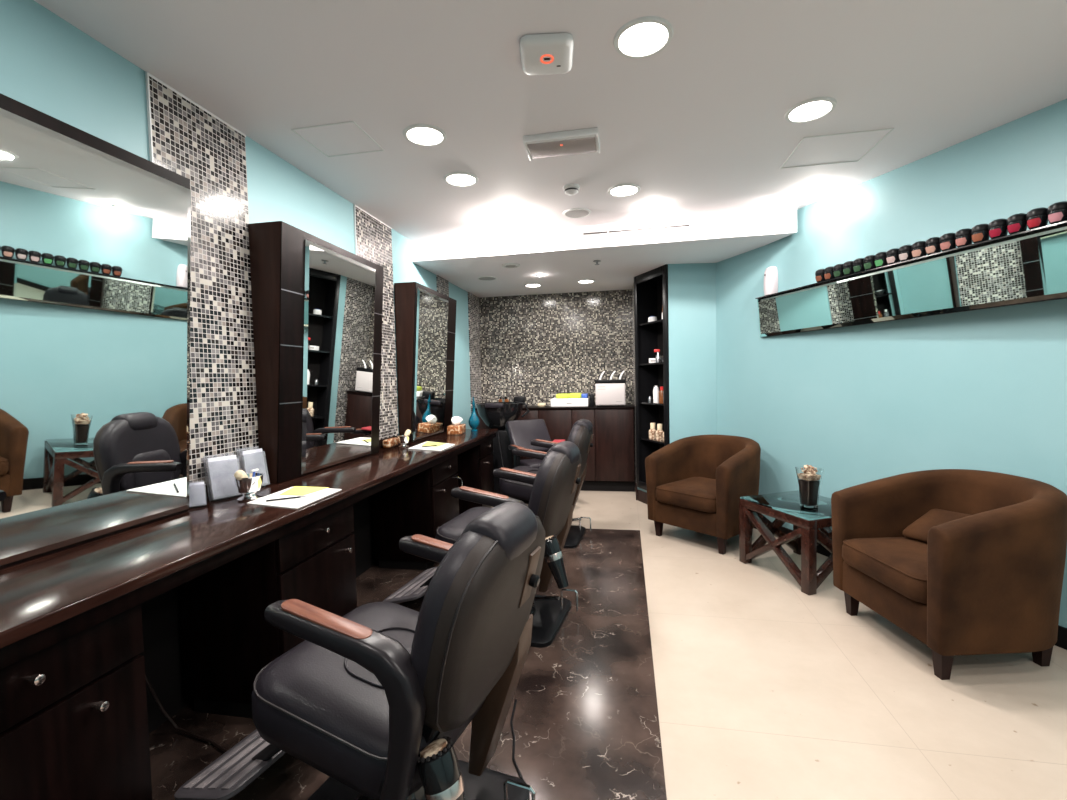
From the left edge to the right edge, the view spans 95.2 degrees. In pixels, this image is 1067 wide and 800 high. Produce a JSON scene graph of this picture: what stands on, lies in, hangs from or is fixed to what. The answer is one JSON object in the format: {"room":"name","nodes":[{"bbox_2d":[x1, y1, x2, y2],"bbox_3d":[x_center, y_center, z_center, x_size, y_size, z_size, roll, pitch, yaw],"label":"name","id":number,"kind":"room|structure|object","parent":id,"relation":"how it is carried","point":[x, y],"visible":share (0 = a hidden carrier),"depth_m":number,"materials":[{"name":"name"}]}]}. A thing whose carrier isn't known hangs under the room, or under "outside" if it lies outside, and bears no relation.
{"room":"salon","nodes":[
{"label":"salon","id":0,"kind":"room"},
{"bbox_2d":[0,0,470,434],"bbox_3d":[-1.504,-0.019,2.342,0.120,2.600,8.450,-1,3,11],"label":"wall","id":1,"kind":"structure","parent":0,"point":[48,65],"depth_m":1.84,"materials":[{"name":"teal paint"}]},
{"bbox_2d":[145,75,153,162],"bbox_3d":[-1.514,-0.451,1.969,0.011,1.675,0.006,-1,3,11],"label":"trim","id":2,"kind":"structure","parent":1,"relation":"attached to","point":[146,76],"depth_m":1.94,"materials":[{"name":"white plastic"}]},
{"bbox_2d":[145,72,245,136],"bbox_3d":[-1.486,-1.305,2.181,0.010,0.012,0.512,-1,3,11],"label":"trim","id":3,"kind":"structure","parent":1,"relation":"attached to","point":[146,73],"depth_m":2.13,"materials":[{"name":"white plastic"}]},
{"bbox_2d":[149,76,258,484],"bbox_3d":[-1.468,-0.463,2.218,0.010,1.675,0.500,-1,3,11],"label":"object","id":4,"kind":"structure","parent":1,"relation":"attached to","point":[189,142],"depth_m":2.23,"materials":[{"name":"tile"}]},
{"bbox_2d":[139,495,378,732],"bbox_3d":[-1.334,0.879,2.827,0.012,0.755,4.680,-1,3,11],"label":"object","id":5,"kind":"structure","parent":1,"relation":"attached to","point":[162,653],"depth_m":1.99,"materials":[{"name":"black"}]},
{"bbox_2d":[355,206,397,439],"bbox_3d":[-1.187,-0.524,3.720,0.010,1.695,0.540,-1,3,11],"label":"trim","id":6,"kind":"structure","parent":1,"relation":"attached to","point":[374,238],"depth_m":3.83,"materials":[{"name":"tile"}]},
{"bbox_2d":[436,275,448,296],"bbox_3d":[-0.928,-0.505,5.099,0.010,1.525,0.320,-1,3,11],"label":"trim","id":7,"kind":"structure","parent":1,"relation":"attached to","point":[442,284],"depth_m":5.05,"materials":[{"name":"tile"}]},
{"bbox_2d":[468,292,481,413],"bbox_3d":[-0.725,-0.110,6.154,0.010,2.415,0.430,-1,3,11],"label":"trim","id":8,"kind":"structure","parent":1,"relation":"attached to","point":[473,301],"depth_m":6.11,"materials":[{"name":"tile"}]},
{"bbox_2d":[34,0,1066,240],"bbox_3d":[1.800,-1.425,1.699,7.250,0.120,8.730,-1,3,11],"label":"ceiling","id":9,"kind":"structure","parent":0,"point":[699,123],"depth_m":2.09,"materials":[{"name":"white paint"}]},
{"bbox_2d":[291,121,383,156],"bbox_3d":[-0.998,-1.337,2.511,0.338,0.005,0.308,-1,3,11],"label":"access hatch","id":10,"kind":"object","parent":9,"relation":"attached to","point":[342,138],"visible":1,"depth_m":2.50,"materials":[{"name":"white paint"}]},
{"bbox_2d":[403,124,446,145],"bbox_3d":[-0.551,-1.343,2.477,0.216,0.010,0.216,-1,3,11],"label":"recessed light","id":11,"kind":"object","parent":9,"relation":"in","point":[418,134],"visible":1,"depth_m":2.47,"materials":[{"name":"white paint"}]},
{"bbox_2d":[408,128,441,143],"bbox_3d":[-0.551,-1.345,2.477,0.173,0.003,0.173,-1,3,11],"label":"diffuser","id":12,"kind":"object","parent":11,"relation":"attached to","point":[415,135],"depth_m":2.48,"materials":[{"name":"white"}]},
{"bbox_2d":[443,171,477,186],"bbox_3d":[-0.450,-1.369,3.028,0.216,0.010,0.216,-1,3,11],"label":"recessed light","id":13,"kind":"object","parent":9,"relation":"in","point":[458,179],"visible":1,"depth_m":3.02,"materials":[{"name":"white paint"}]},
{"bbox_2d":[447,174,474,184],"bbox_3d":[-0.450,-1.371,3.028,0.173,0.003,0.173,-1,3,11],"label":"diffuser","id":14,"kind":"object","parent":13,"relation":"attached to","point":[452,179],"depth_m":3.03,"materials":[{"name":"white"}]},
{"bbox_2d":[520,33,573,74],"bbox_3d":[0.051,-1.315,1.863,0.200,0.039,0.200,-1,3,2],"label":"smoke detector","id":15,"kind":"object","parent":9,"relation":"attached to","point":[541,54],"visible":1,"depth_m":1.82,"materials":[{"name":"white plastic"}]},
{"bbox_2d":[523,127,599,160],"bbox_3d":[0.152,-1.344,2.566,0.385,0.046,0.193,-1,3,11],"label":"emergency light","id":16,"kind":"object","parent":9,"relation":"attached to","point":[579,141],"visible":1,"depth_m":2.51,"materials":[{"name":"white plastic"}]},
{"bbox_2d":[563,184,579,194],"bbox_3d":[0.249,-1.373,3.195,0.110,0.046,0.109,-1,3,11],"label":"smoke detector","id":17,"kind":"object","parent":9,"relation":"attached to","point":[569,189],"visible":1,"depth_m":3.16,"materials":[{"name":"white plastic"}]},
{"bbox_2d":[563,208,590,217],"bbox_3d":[0.330,-1.416,3.700,0.210,0.008,0.210,-1,3,11],"label":"ceiling speaker","id":18,"kind":"object","parent":9,"relation":"attached to","point":[575,212],"visible":1,"depth_m":3.69,"materials":[{"name":"white paint"}]},
{"bbox_2d":[565,210,588,217],"bbox_3d":[0.330,-1.417,3.700,0.180,0.006,0.180,-1,3,11],"label":"grille","id":19,"kind":"object","parent":18,"relation":"attached to","point":[568,213],"depth_m":3.70,"materials":[{"name":"grey"}]},
{"bbox_2d":[608,183,639,196],"bbox_3d":[0.606,-1.402,3.264,0.216,0.010,0.216,-1,3,11],"label":"recessed light","id":20,"kind":"object","parent":9,"relation":"in","point":[627,189],"visible":1,"depth_m":3.26,"materials":[{"name":"white paint"}]},
{"bbox_2d":[611,186,636,194],"bbox_3d":[0.606,-1.405,3.264,0.173,0.003,0.173,-1,3,11],"label":"diffuser","id":21,"kind":"object","parent":20,"relation":"attached to","point":[615,190],"depth_m":3.26,"materials":[{"name":"white"}]},
{"bbox_2d":[613,16,672,58],"bbox_3d":[0.405,-1.334,1.802,0.216,0.010,0.216,-1,3,11],"label":"recessed light","id":22,"kind":"object","parent":9,"relation":"in","point":[646,36],"visible":1,"depth_m":1.79,"materials":[{"name":"white paint"}]},
{"bbox_2d":[619,23,666,53],"bbox_3d":[0.405,-1.337,1.802,0.173,0.003,0.173,-1,3,11],"label":"diffuser","id":23,"kind":"object","parent":22,"relation":"attached to","point":[635,38],"depth_m":1.80,"materials":[{"name":"white"}]},
{"bbox_2d":[785,97,836,122],"bbox_3d":[1.317,-1.377,2.321,0.216,0.010,0.216,-1,3,11],"label":"recessed light","id":24,"kind":"object","parent":9,"relation":"in","point":[812,109],"visible":1,"depth_m":2.31,"materials":[{"name":"white paint"}]},
{"bbox_2d":[790,101,830,119],"bbox_3d":[1.317,-1.379,2.321,0.173,0.003,0.173,-1,3,11],"label":"diffuser","id":25,"kind":"object","parent":24,"relation":"attached to","point":[804,110],"depth_m":2.32,"materials":[{"name":"white"}]},
{"bbox_2d":[780,128,893,168],"bbox_3d":[1.683,-1.406,2.742,0.433,0.005,0.393,-1,3,11],"label":"access hatch","id":26,"kind":"object","parent":9,"relation":"attached to","point":[849,147],"visible":1,"depth_m":2.72,"materials":[{"name":"white paint"}]},
{"bbox_2d":[479,289,632,405],"bbox_3d":[0.390,-0.230,6.220,2.420,2.600,0.120,-1,3,11],"label":"wall","id":27,"kind":"structure","parent":0,"point":[537,347],"depth_m":6.16,"materials":[{"name":"tile"}]},
{"bbox_2d":[411,208,796,297],"bbox_3d":[0.645,-1.393,5.035,3.150,0.185,2.145,-1,3,11],"label":"ceiling soffit","id":28,"kind":"object","parent":27,"relation":"attached to","point":[564,257],"depth_m":4.23,"materials":[{"name":"white paint"}]},
{"bbox_2d":[582,223,690,235],"bbox_3d":[0.819,-1.371,3.928,0.860,0.030,0.017,-1,3,12],"label":"air vent","id":29,"kind":"object","parent":28,"relation":"in","point":[677,226],"visible":1,"depth_m":3.92,"materials":[{"name":"metal"}]},
{"bbox_2d":[149,491,1066,799],"bbox_3d":[1.859,1.290,1.817,7.250,0.123,8.730,-1,3,11],"label":"floor","id":30,"kind":"structure","parent":0,"point":[767,688],"depth_m":2.00,"materials":[{"name":"beige tile"}]},
{"bbox_2d":[0,604,152,799],"bbox_3d":[-1.345,0.951,1.152,0.506,0.758,0.540,-1,3,11],"label":"drawer pedestal","id":31,"kind":"object","parent":30,"relation":"on","point":[74,715],"visible":0.91,"depth_m":1.21,"materials":[{"name":"black"}]},
{"bbox_2d":[145,674,227,751],"bbox_3d":[-1.255,1.105,1.810,0.466,0.375,0.120,-1,3,11],"label":"power cable","id":32,"kind":"object","parent":30,"relation":"on","point":[150,687],"visible":0.6,"depth_m":1.86,"materials":[{"name":"black plastic"}]},
{"bbox_2d":[180,504,356,718],"bbox_3d":[-1.146,0.901,2.215,0.506,0.758,0.535,-1,3,11],"label":"drawer pedestal","id":33,"kind":"object","parent":30,"relation":"on","point":[227,637],"visible":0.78,"depth_m":1.98,"materials":[{"name":"black"}]},
{"bbox_2d":[174,502,544,799],"bbox_3d":[-0.517,0.793,1.502,1.095,1.001,0.616,0,3,22],"label":"barber chair","id":34,"kind":"object","parent":30,"relation":"on","point":[367,689],"visible":0.97,"depth_m":1.22,"materials":[{"name":"black"}]},
{"bbox_2d":[417,736,465,799],"bbox_3d":[-0.210,0.952,1.164,0.158,0.253,0.093,1,3,36],"label":"hair dryer","id":35,"kind":"object","parent":34,"relation":"hanging from","point":[440,774],"visible":0.94,"depth_m":1.14,"materials":[{"name":"black"}]},
{"bbox_2d":[420,739,446,757],"bbox_3d":[-0.242,0.844,1.181,0.063,0.030,0.068,1,3,36],"label":"grille","id":36,"kind":"object","parent":35,"relation":"attached to","point":[438,748],"depth_m":1.16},
{"bbox_2d":[372,455,458,569],"bbox_3d":[-0.863,0.828,3.730,0.506,0.758,0.530,-1,3,11],"label":"drawer pedestal","id":37,"kind":"object","parent":30,"relation":"on","point":[421,503],"visible":0.74,"depth_m":3.49,"materials":[{"name":"black"}]},
{"bbox_2d":[457,439,493,514],"bbox_3d":[-0.659,0.776,4.825,0.506,0.758,0.440,-1,3,11],"label":"drawer pedestal","id":38,"kind":"object","parent":30,"relation":"on","point":[475,465],"visible":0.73,"depth_m":4.60,"materials":[{"name":"black"}]},
{"bbox_2d":[0,429,497,668],"bbox_3d":[-1.072,0.451,2.758,0.565,0.085,4.680,-1,3,11],"label":"countertop","id":39,"kind":"structure","parent":38,"relation":"on","point":[47,600],"depth_m":1.52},
{"bbox_2d":[0,93,190,568],"bbox_3d":[-1.532,-0.172,1.274,0.201,1.310,1.356,-1,3,11],"label":"mirror","id":40,"kind":"object","parent":39,"relation":"on","point":[95,234],"visible":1,"depth_m":1.54,"materials":[{"name":"clear glass"}]},
{"bbox_2d":[189,480,206,506],"bbox_3d":[-1.415,0.396,2.039,0.070,0.103,0.060,-3,3,-39],"label":"brochure holder","id":41,"kind":"object","parent":39,"relation":"on","point":[197,489],"visible":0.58,"depth_m":2.03,"materials":[{"name":"white plastic"}]},
{"bbox_2d":[203,452,241,500],"bbox_3d":[-1.393,0.344,2.193,0.086,0.195,0.130,0,3,35],"label":"brochure holder","id":42,"kind":"object","parent":39,"relation":"on","point":[219,469],"visible":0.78,"depth_m":2.17,"materials":[{"name":"white plastic"}]},
{"bbox_2d":[232,472,264,501],"bbox_3d":[-1.255,0.385,2.152,0.127,0.107,0.126,-1,3,11],"label":"cup","id":43,"kind":"object","parent":39,"relation":"on","point":[249,486],"visible":0.94,"depth_m":2.12,"materials":[{"name":"silver metal"}]},
{"bbox_2d":[236,446,269,485],"bbox_3d":[-1.373,0.331,2.389,0.070,0.198,0.120,0,3,21],"label":"brochure holder","id":44,"kind":"object","parent":39,"relation":"on","point":[250,458],"visible":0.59,"depth_m":2.38,"materials":[{"name":"white plastic"}]},
{"bbox_2d":[247,487,341,508],"bbox_3d":[-1.065,0.431,2.172,0.294,0.004,0.365,-1,3,11],"label":"paper stack","id":45,"kind":"object","parent":39,"relation":"on","point":[296,503],"visible":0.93,"depth_m":2.11,"materials":[{"name":"white"}]},
{"bbox_2d":[279,486,328,495],"bbox_3d":[-1.084,0.423,2.275,0.190,0.002,0.170,-1,3,11],"label":"sheet","id":46,"kind":"object","parent":45,"relation":"on","point":[297,490],"visible":1,"depth_m":2.27,"materials":[{"name":"yellow paper"}]},
{"bbox_2d":[248,221,383,483],"bbox_3d":[-1.218,-0.252,2.953,0.201,1.310,1.035,-1,3,11],"label":"mirror","id":47,"kind":"object","parent":39,"relation":"on","point":[317,304],"visible":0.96,"depth_m":2.67,"materials":[{"name":"clear glass"}]},
{"bbox_2d":[301,239,375,474],"bbox_3d":[-1.162,-0.239,2.971,0.097,1.253,0.740,-1,3,11],"label":"mirror glass","id":48,"kind":"object","parent":47,"relation":"attached to","point":[338,288],"depth_m":2.88,"materials":[{"name":"clear"}]},
{"bbox_2d":[382,438,397,447],"bbox_3d":[-1.109,0.332,3.777,0.055,0.064,0.170,-1,3,11],"label":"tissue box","id":49,"kind":"object","parent":39,"relation":"on","point":[391,442],"visible":0.98,"depth_m":3.72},
{"bbox_2d":[394,282,456,442],"bbox_3d":[-0.935,-0.325,4.465,0.201,1.310,0.975,-1,3,11],"label":"mirror","id":50,"kind":"object","parent":39,"relation":"on","point":[425,318],"visible":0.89,"depth_m":4.16,"materials":[{"name":"clear glass"}]},
{"bbox_2d":[412,288,447,440],"bbox_3d":[-0.904,-0.305,4.348,0.097,1.253,0.705,-1,3,11],"label":"mirror glass","id":51,"kind":"object","parent":50,"relation":"attached to","point":[429,308],"depth_m":4.25,"materials":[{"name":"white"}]},
{"bbox_2d":[408,441,454,450],"bbox_3d":[-0.775,0.355,3.777,0.315,0.004,0.500,-1,3,11],"label":"paper stack","id":52,"kind":"object","parent":39,"relation":"on","point":[447,445],"visible":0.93,"depth_m":3.67,"materials":[{"name":"white"}]},
{"bbox_2d":[447,416,465,434],"bbox_3d":[-0.736,0.237,4.660,0.130,0.161,0.240,-1,3,3],"label":"tissue box","id":53,"kind":"object","parent":39,"relation":"on","point":[456,427],"visible":1,"depth_m":4.57,"materials":[{"name":"cardboard"}]},
{"bbox_2d":[468,397,479,430],"bbox_3d":[-0.590,0.137,4.822,0.112,0.342,0.111,-1,3,11],"label":"vase","id":54,"kind":"object","parent":39,"relation":"on","point":[474,421],"visible":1,"depth_m":4.80,"materials":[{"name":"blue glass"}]},
{"bbox_2d":[383,441,580,647],"bbox_3d":[-0.277,0.732,2.792,1.095,1.001,0.616,0,3,19],"label":"barber chair","id":55,"kind":"object","parent":30,"relation":"on","point":[556,480],"visible":0.52,"depth_m":2.58,"materials":[{"name":"black"}]},
{"bbox_2d":[544,535,568,588],"bbox_3d":[0.103,0.796,2.407,0.158,0.253,0.093,1,3,36],"label":"hair dryer","id":56,"kind":"object","parent":55,"relation":"hanging from","point":[553,555],"visible":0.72,"depth_m":2.37,"materials":[{"name":"black"}]},
{"bbox_2d":[476,395,528,494],"bbox_3d":[-0.317,0.538,5.402,0.611,1.168,0.502,-1,3,11],"label":"basin","id":57,"kind":"object","parent":30,"relation":"on","point":[495,415],"visible":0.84,"depth_m":5.26,"materials":[{"name":"black"}]},
{"bbox_2d":[510,699,523,779],"bbox_3d":[-0.057,1.270,1.717,0.039,0.008,0.648,-1,3,-4],"label":"power cable","id":58,"kind":"object","parent":30,"relation":"on","point":[512,729],"visible":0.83,"depth_m":1.79,"materials":[{"name":"black plastic"}]},
{"bbox_2d":[505,419,550,467],"bbox_3d":[0.041,0.664,4.989,0.560,0.896,0.590,-2,3,-24],"label":"chair","id":59,"kind":"object","parent":30,"relation":"on","point":[520,433],"visible":0.23,"depth_m":5.04,"materials":[{"name":"black leather"}]},
{"bbox_2d":[499,419,592,548],"bbox_3d":[-0.038,0.665,4.184,1.095,1.001,0.616,-1,3,16],"label":"barber chair","id":60,"kind":"object","parent":30,"relation":"on","point":[581,434],"visible":0.38,"depth_m":3.94,"materials":[{"name":"black"}]},
{"bbox_2d":[475,405,634,491],"bbox_3d":[0.253,0.581,6.009,1.943,1.005,0.418,-1,3,11],"label":"base cabinet","id":61,"kind":"object","parent":30,"relation":"on","point":[610,462],"visible":0.43,"depth_m":5.71,"materials":[{"name":"brown wood"}]},
{"bbox_2d":[475,405,633,410],"bbox_3d":[0.242,0.094,5.987,1.943,0.030,0.418,-1,3,11],"label":"countertop","id":62,"kind":"structure","parent":61,"relation":"on","point":[549,407],"depth_m":5.75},
{"bbox_2d":[550,397,589,406],"bbox_3d":[0.446,0.028,5.905,0.450,0.100,0.262,-1,3,11],"label":"box","id":63,"kind":"object","parent":62,"relation":"on","point":[562,402],"visible":0.94,"depth_m":5.78,"materials":[{"name":"cardboard"}]},
{"bbox_2d":[595,383,625,406],"bbox_3d":[0.917,-0.062,5.790,0.345,0.270,0.258,-1,3,11],"label":"box","id":64,"kind":"object","parent":62,"relation":"on","point":[611,393],"visible":0.98,"depth_m":5.67,"materials":[{"name":"white plastic"}]},
{"bbox_2d":[645,435,760,554],"bbox_3d":[1.453,0.731,4.062,0.753,0.822,0.768,-3,3,-39],"label":"armchair","id":65,"kind":"object","parent":30,"relation":"on","point":[697,483],"visible":0.94,"depth_m":3.92,"materials":[{"name":"brown"}]},
{"bbox_2d":[656,477,715,512],"bbox_3d":[1.399,0.759,4.019,0.612,0.154,0.551,-3,3,-39],"label":"seat cushion","id":66,"kind":"object","parent":65,"relation":"on","point":[691,494],"depth_m":3.88,"materials":[{"name":"brown fabric"}]},
{"bbox_2d":[739,490,832,594],"bbox_3d":[1.835,0.931,3.310,0.550,0.470,0.600,-2,3,-18],"label":"side table","id":67,"kind":"object","parent":30,"relation":"on","point":[805,537],"visible":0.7,"depth_m":3.19,"materials":[{"name":"brown wood"}]},
{"bbox_2d":[795,465,822,509],"bbox_3d":[1.785,0.560,3.156,0.119,0.287,0.119,-2,3,-12],"label":"glass vase","id":68,"kind":"object","parent":67,"relation":"on","point":[809,477],"visible":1,"depth_m":3.12,"materials":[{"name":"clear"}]},
{"bbox_2d":[831,469,1066,679],"bbox_3d":[2.056,0.789,2.422,0.753,0.822,0.768,-1,3,-2],"label":"armchair","id":69,"kind":"object","parent":30,"relation":"on","point":[989,580],"visible":0.99,"depth_m":2.10,"materials":[{"name":"brown fabric"}]},
{"bbox_2d":[842,537,926,603],"bbox_3d":[1.986,0.816,2.421,0.612,0.154,0.551,-1,3,-2],"label":"seat cushion","id":70,"kind":"object","parent":69,"relation":"on","point":[898,565],"depth_m":2.38,"materials":[{"name":"brown fabric"}]},
{"bbox_2d":[903,509,969,541],"bbox_3d":[2.109,0.655,2.519,0.256,0.147,0.249,-2,3,-16],"label":"throw cushion","id":71,"kind":"object","parent":69,"relation":"on","point":[918,530],"visible":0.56,"depth_m":2.54,"materials":[{"name":"brown fabric"}]},
{"bbox_2d":[668,263,716,442],"bbox_3d":[1.542,-0.099,4.751,0.463,2.415,0.100,-1,3,1],"label":"wall","id":72,"kind":"structure","parent":0,"point":[691,286],"depth_m":4.68,"materials":[{"name":"teal paint"}]},
{"bbox_2d":[716,99,1066,627],"bbox_3d":[3.047,-0.054,0.852,0.120,2.600,8.101,-2,3,-18],"label":"wall","id":73,"kind":"structure","parent":0,"point":[983,389],"depth_m":2.97,"materials":[{"name":"teal paint"}]},
{"bbox_2d":[754,527,1066,649],"bbox_3d":[3.010,1.197,0.886,0.015,0.100,8.101,-2,3,-18],"label":"baseboard","id":74,"kind":"structure","parent":73,"relation":"attached to","point":[1061,642],"depth_m":2.35,"materials":[{"name":"black"}]},
{"bbox_2d":[755,221,1066,336],"bbox_3d":[2.209,-0.637,2.726,0.307,0.328,2.800,-2,3,-18],"label":"wall mirror","id":75,"kind":"object","parent":73,"relation":"attached to","point":[1029,266],"visible":1,"depth_m":2.67,"materials":[{"name":"black mirror"}]},
{"bbox_2d":[764,266,777,295],"bbox_3d":[1.924,-0.970,3.973,0.076,0.232,0.100,-2,3,-18],"label":"air freshener","id":76,"kind":"object","parent":75,"relation":"on","point":[771,273],"visible":0.88,"depth_m":3.94,"materials":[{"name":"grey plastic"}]},
{"bbox_2d":[843,261,854,275],"bbox_3d":[2.090,-0.870,3.223,0.077,0.096,0.076,-2,3,-18],"label":"tin","id":77,"kind":"object","parent":75,"relation":"on","point":[847,266],"visible":0.76,"depth_m":3.20,"materials":[{"name":"black"}]},
{"bbox_2d":[853,258,864,272],"bbox_3d":[2.108,-0.867,3.147,0.077,0.096,0.076,-2,3,-18],"label":"tin","id":78,"kind":"object","parent":75,"relation":"on","point":[858,265],"visible":0.69,"depth_m":3.12,"materials":[{"name":"black"}]},
{"bbox_2d":[863,255,876,269],"bbox_3d":[2.125,-0.864,3.072,0.077,0.096,0.076,-2,3,-18],"label":"tin","id":79,"kind":"object","parent":75,"relation":"on","point":[869,262],"visible":0.83,"depth_m":3.05,"materials":[{"name":"black"}]},
{"bbox_2d":[864,260,876,269],"bbox_3d":[2.126,-0.844,3.072,0.074,0.057,0.074,-2,3,-18],"label":"cup","id":80,"kind":"object","parent":79,"relation":"on","point":[868,264],"depth_m":3.05,"materials":[{"name":"green"}]},
{"bbox_2d":[874,252,887,267],"bbox_3d":[2.142,-0.861,2.996,0.077,0.096,0.076,-2,3,-18],"label":"tin","id":81,"kind":"object","parent":75,"relation":"on","point":[880,259],"visible":0.81,"depth_m":2.97,"materials":[{"name":"black"}]},
{"bbox_2d":[875,257,887,267],"bbox_3d":[2.143,-0.841,2.997,0.074,0.057,0.074,-2,3,-18],"label":"cup","id":82,"kind":"object","parent":81,"relation":"on","point":[879,261],"depth_m":2.97,"materials":[{"name":"green"}]},
{"bbox_2d":[886,248,899,264],"bbox_3d":[2.160,-0.858,2.920,0.077,0.096,0.076,-2,3,-18],"label":"tin","id":83,"kind":"object","parent":75,"relation":"on","point":[892,255],"visible":0.77,"depth_m":2.90,"materials":[{"name":"black"}]},
{"bbox_2d":[886,254,899,264],"bbox_3d":[2.160,-0.838,2.921,0.074,0.057,0.074,-2,3,-18],"label":"cup","id":84,"kind":"object","parent":83,"relation":"on","point":[891,258],"depth_m":2.90,"materials":[{"name":"pink"}]},
{"bbox_2d":[898,245,912,261],"bbox_3d":[2.177,-0.855,2.844,0.077,0.096,0.076,-2,3,-18],"label":"tin","id":85,"kind":"object","parent":75,"relation":"on","point":[905,252],"visible":0.75,"depth_m":2.82,"materials":[{"name":"black"}]},
{"bbox_2d":[899,251,912,261],"bbox_3d":[2.178,-0.835,2.845,0.074,0.057,0.074,-2,3,-18],"label":"cup","id":86,"kind":"object","parent":85,"relation":"on","point":[903,255],"depth_m":2.82,"materials":[{"name":"white"}]},
{"bbox_2d":[911,241,926,257],"bbox_3d":[2.195,-0.852,2.769,0.077,0.096,0.076,-2,3,-18],"label":"tin","id":87,"kind":"object","parent":75,"relation":"on","point":[918,249],"visible":0.76,"depth_m":2.75,"materials":[{"name":"black"}]},
{"bbox_2d":[912,247,926,257],"bbox_3d":[2.195,-0.833,2.770,0.074,0.057,0.074,-2,3,-18],"label":"cup","id":88,"kind":"object","parent":87,"relation":"on","point":[917,252],"depth_m":2.75,"materials":[{"name":"orange"}]},
{"bbox_2d":[925,237,940,254],"bbox_3d":[2.212,-0.849,2.693,0.077,0.096,0.076,-2,3,-18],"label":"tin","id":89,"kind":"object","parent":75,"relation":"on","point":[932,245],"visible":0.77,"depth_m":2.67,"materials":[{"name":"black"}]},
{"bbox_2d":[925,243,940,254],"bbox_3d":[2.212,-0.830,2.694,0.074,0.057,0.074,-2,3,-18],"label":"jar","id":90,"kind":"object","parent":89,"relation":"on","point":[931,248],"depth_m":2.67,"materials":[{"name":"pink"}]},
{"bbox_2d":[939,233,955,250],"bbox_3d":[2.229,-0.846,2.617,0.077,0.096,0.076,-2,3,-18],"label":"tin","id":91,"kind":"object","parent":75,"relation":"on","point":[947,241],"visible":0.86,"depth_m":2.59,"materials":[{"name":"black"}]},
{"bbox_2d":[940,239,955,250],"bbox_3d":[2.230,-0.827,2.618,0.074,0.057,0.074,-2,3,-18],"label":"jar","id":92,"kind":"object","parent":91,"relation":"on","point":[945,244],"depth_m":2.60,"materials":[{"name":"pink"}]},
{"bbox_2d":[955,228,972,246],"bbox_3d":[2.247,-0.843,2.542,0.077,0.096,0.076,-2,3,-18],"label":"tin","id":93,"kind":"object","parent":75,"relation":"on","point":[963,237],"visible":0.8,"depth_m":2.52,"materials":[{"name":"black"}]},
{"bbox_2d":[955,235,972,246],"bbox_3d":[2.247,-0.824,2.542,0.074,0.057,0.074,-2,3,-18],"label":"jar","id":94,"kind":"object","parent":93,"relation":"on","point":[961,240],"depth_m":2.52,"materials":[{"name":"pink"}]},
{"bbox_2d":[971,224,989,242],"bbox_3d":[2.264,-0.840,2.466,0.077,0.096,0.076,-2,3,-18],"label":"tin","id":95,"kind":"object","parent":75,"relation":"on","point":[979,233],"visible":0.83,"depth_m":2.44,"materials":[{"name":"black"}]},
{"bbox_2d":[971,230,989,242],"bbox_3d":[2.265,-0.821,2.467,0.074,0.057,0.074,-2,3,-18],"label":"jar","id":96,"kind":"object","parent":95,"relation":"on","point":[977,236],"depth_m":2.44,"materials":[{"name":"orange"}]},
{"bbox_2d":[988,218,1007,238],"bbox_3d":[2.281,-0.837,2.390,0.077,0.096,0.076,-2,3,-18],"label":"tin","id":97,"kind":"object","parent":75,"relation":"on","point":[997,228],"visible":0.78,"depth_m":2.37,"materials":[{"name":"black"}]},
{"bbox_2d":[989,225,1007,238],"bbox_3d":[2.282,-0.818,2.391,0.074,0.057,0.074,-2,3,-18],"label":"jar","id":98,"kind":"object","parent":97,"relation":"on","point":[995,231],"depth_m":2.37,"materials":[{"name":"red"}]},
{"bbox_2d":[1006,213,1027,234],"bbox_3d":[2.299,-0.834,2.314,0.077,0.096,0.076,-2,3,-18],"label":"tin","id":99,"kind":"object","parent":75,"relation":"on","point":[1016,223],"visible":0.84,"depth_m":2.29,"materials":[{"name":"black"}]},
{"bbox_2d":[1007,220,1027,234],"bbox_3d":[2.299,-0.815,2.315,0.074,0.057,0.074,-2,3,-18],"label":"jar","id":100,"kind":"object","parent":99,"relation":"on","point":[1013,226],"depth_m":2.29,"materials":[{"name":"red"}]},
{"bbox_2d":[1026,207,1048,229],"bbox_3d":[2.316,-0.832,2.239,0.077,0.096,0.076,-2,3,-18],"label":"tin","id":101,"kind":"object","parent":75,"relation":"on","point":[1037,217],"visible":0.86,"depth_m":2.22,"materials":[{"name":"black"}]},
{"bbox_2d":[1026,215,1048,229],"bbox_3d":[2.317,-0.812,2.239,0.074,0.057,0.074,-2,3,-18],"label":"cup","id":102,"kind":"object","parent":101,"relation":"on","point":[1033,221],"depth_m":2.22,"materials":[{"name":"red"}]},
{"bbox_2d":[1047,201,1066,223],"bbox_3d":[2.334,-0.829,2.163,0.077,0.096,0.076,-2,3,-18],"label":"tin","id":103,"kind":"object","parent":75,"relation":"on","point":[1056,212],"visible":0.92,"depth_m":2.14,"materials":[{"name":"black"}]},
{"bbox_2d":[1047,209,1066,223],"bbox_3d":[2.334,-0.809,2.164,0.074,0.057,0.074,-2,3,-18],"label":"cup","id":104,"kind":"object","parent":103,"relation":"on","point":[1054,216],"depth_m":2.15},
{"bbox_3d":[1.260,1.028,5.047,0.326,0.150,0.550,-1,3,11],"label":"wall niche","id":105,"kind":"object","parent":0,"visible":0},
{"bbox_2d":[634,264,669,489],"bbox_3d":[1.327,-0.180,5.026,0.282,2.263,0.608,-2,3,-18],"label":"shelf unit","id":106,"kind":"object","parent":105,"relation":"on","point":[650,287],"visible":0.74,"depth_m":5.25,"materials":[{"name":"black"}]},
{"bbox_3d":[1.207,-0.130,5.637,0.083,2.415,0.738,-1,3,11],"label":"wall","id":107,"kind":"structure","parent":0,"visible":0},
{"bbox_2d":[632,283,637,496],"bbox_3d":[1.186,-0.133,5.715,0.006,2.415,0.589,-1,3,9],"label":"trim","id":108,"kind":"structure","parent":107,"relation":"attached to","point":[633,333],"depth_m":5.74,"materials":[{"name":"wood"}]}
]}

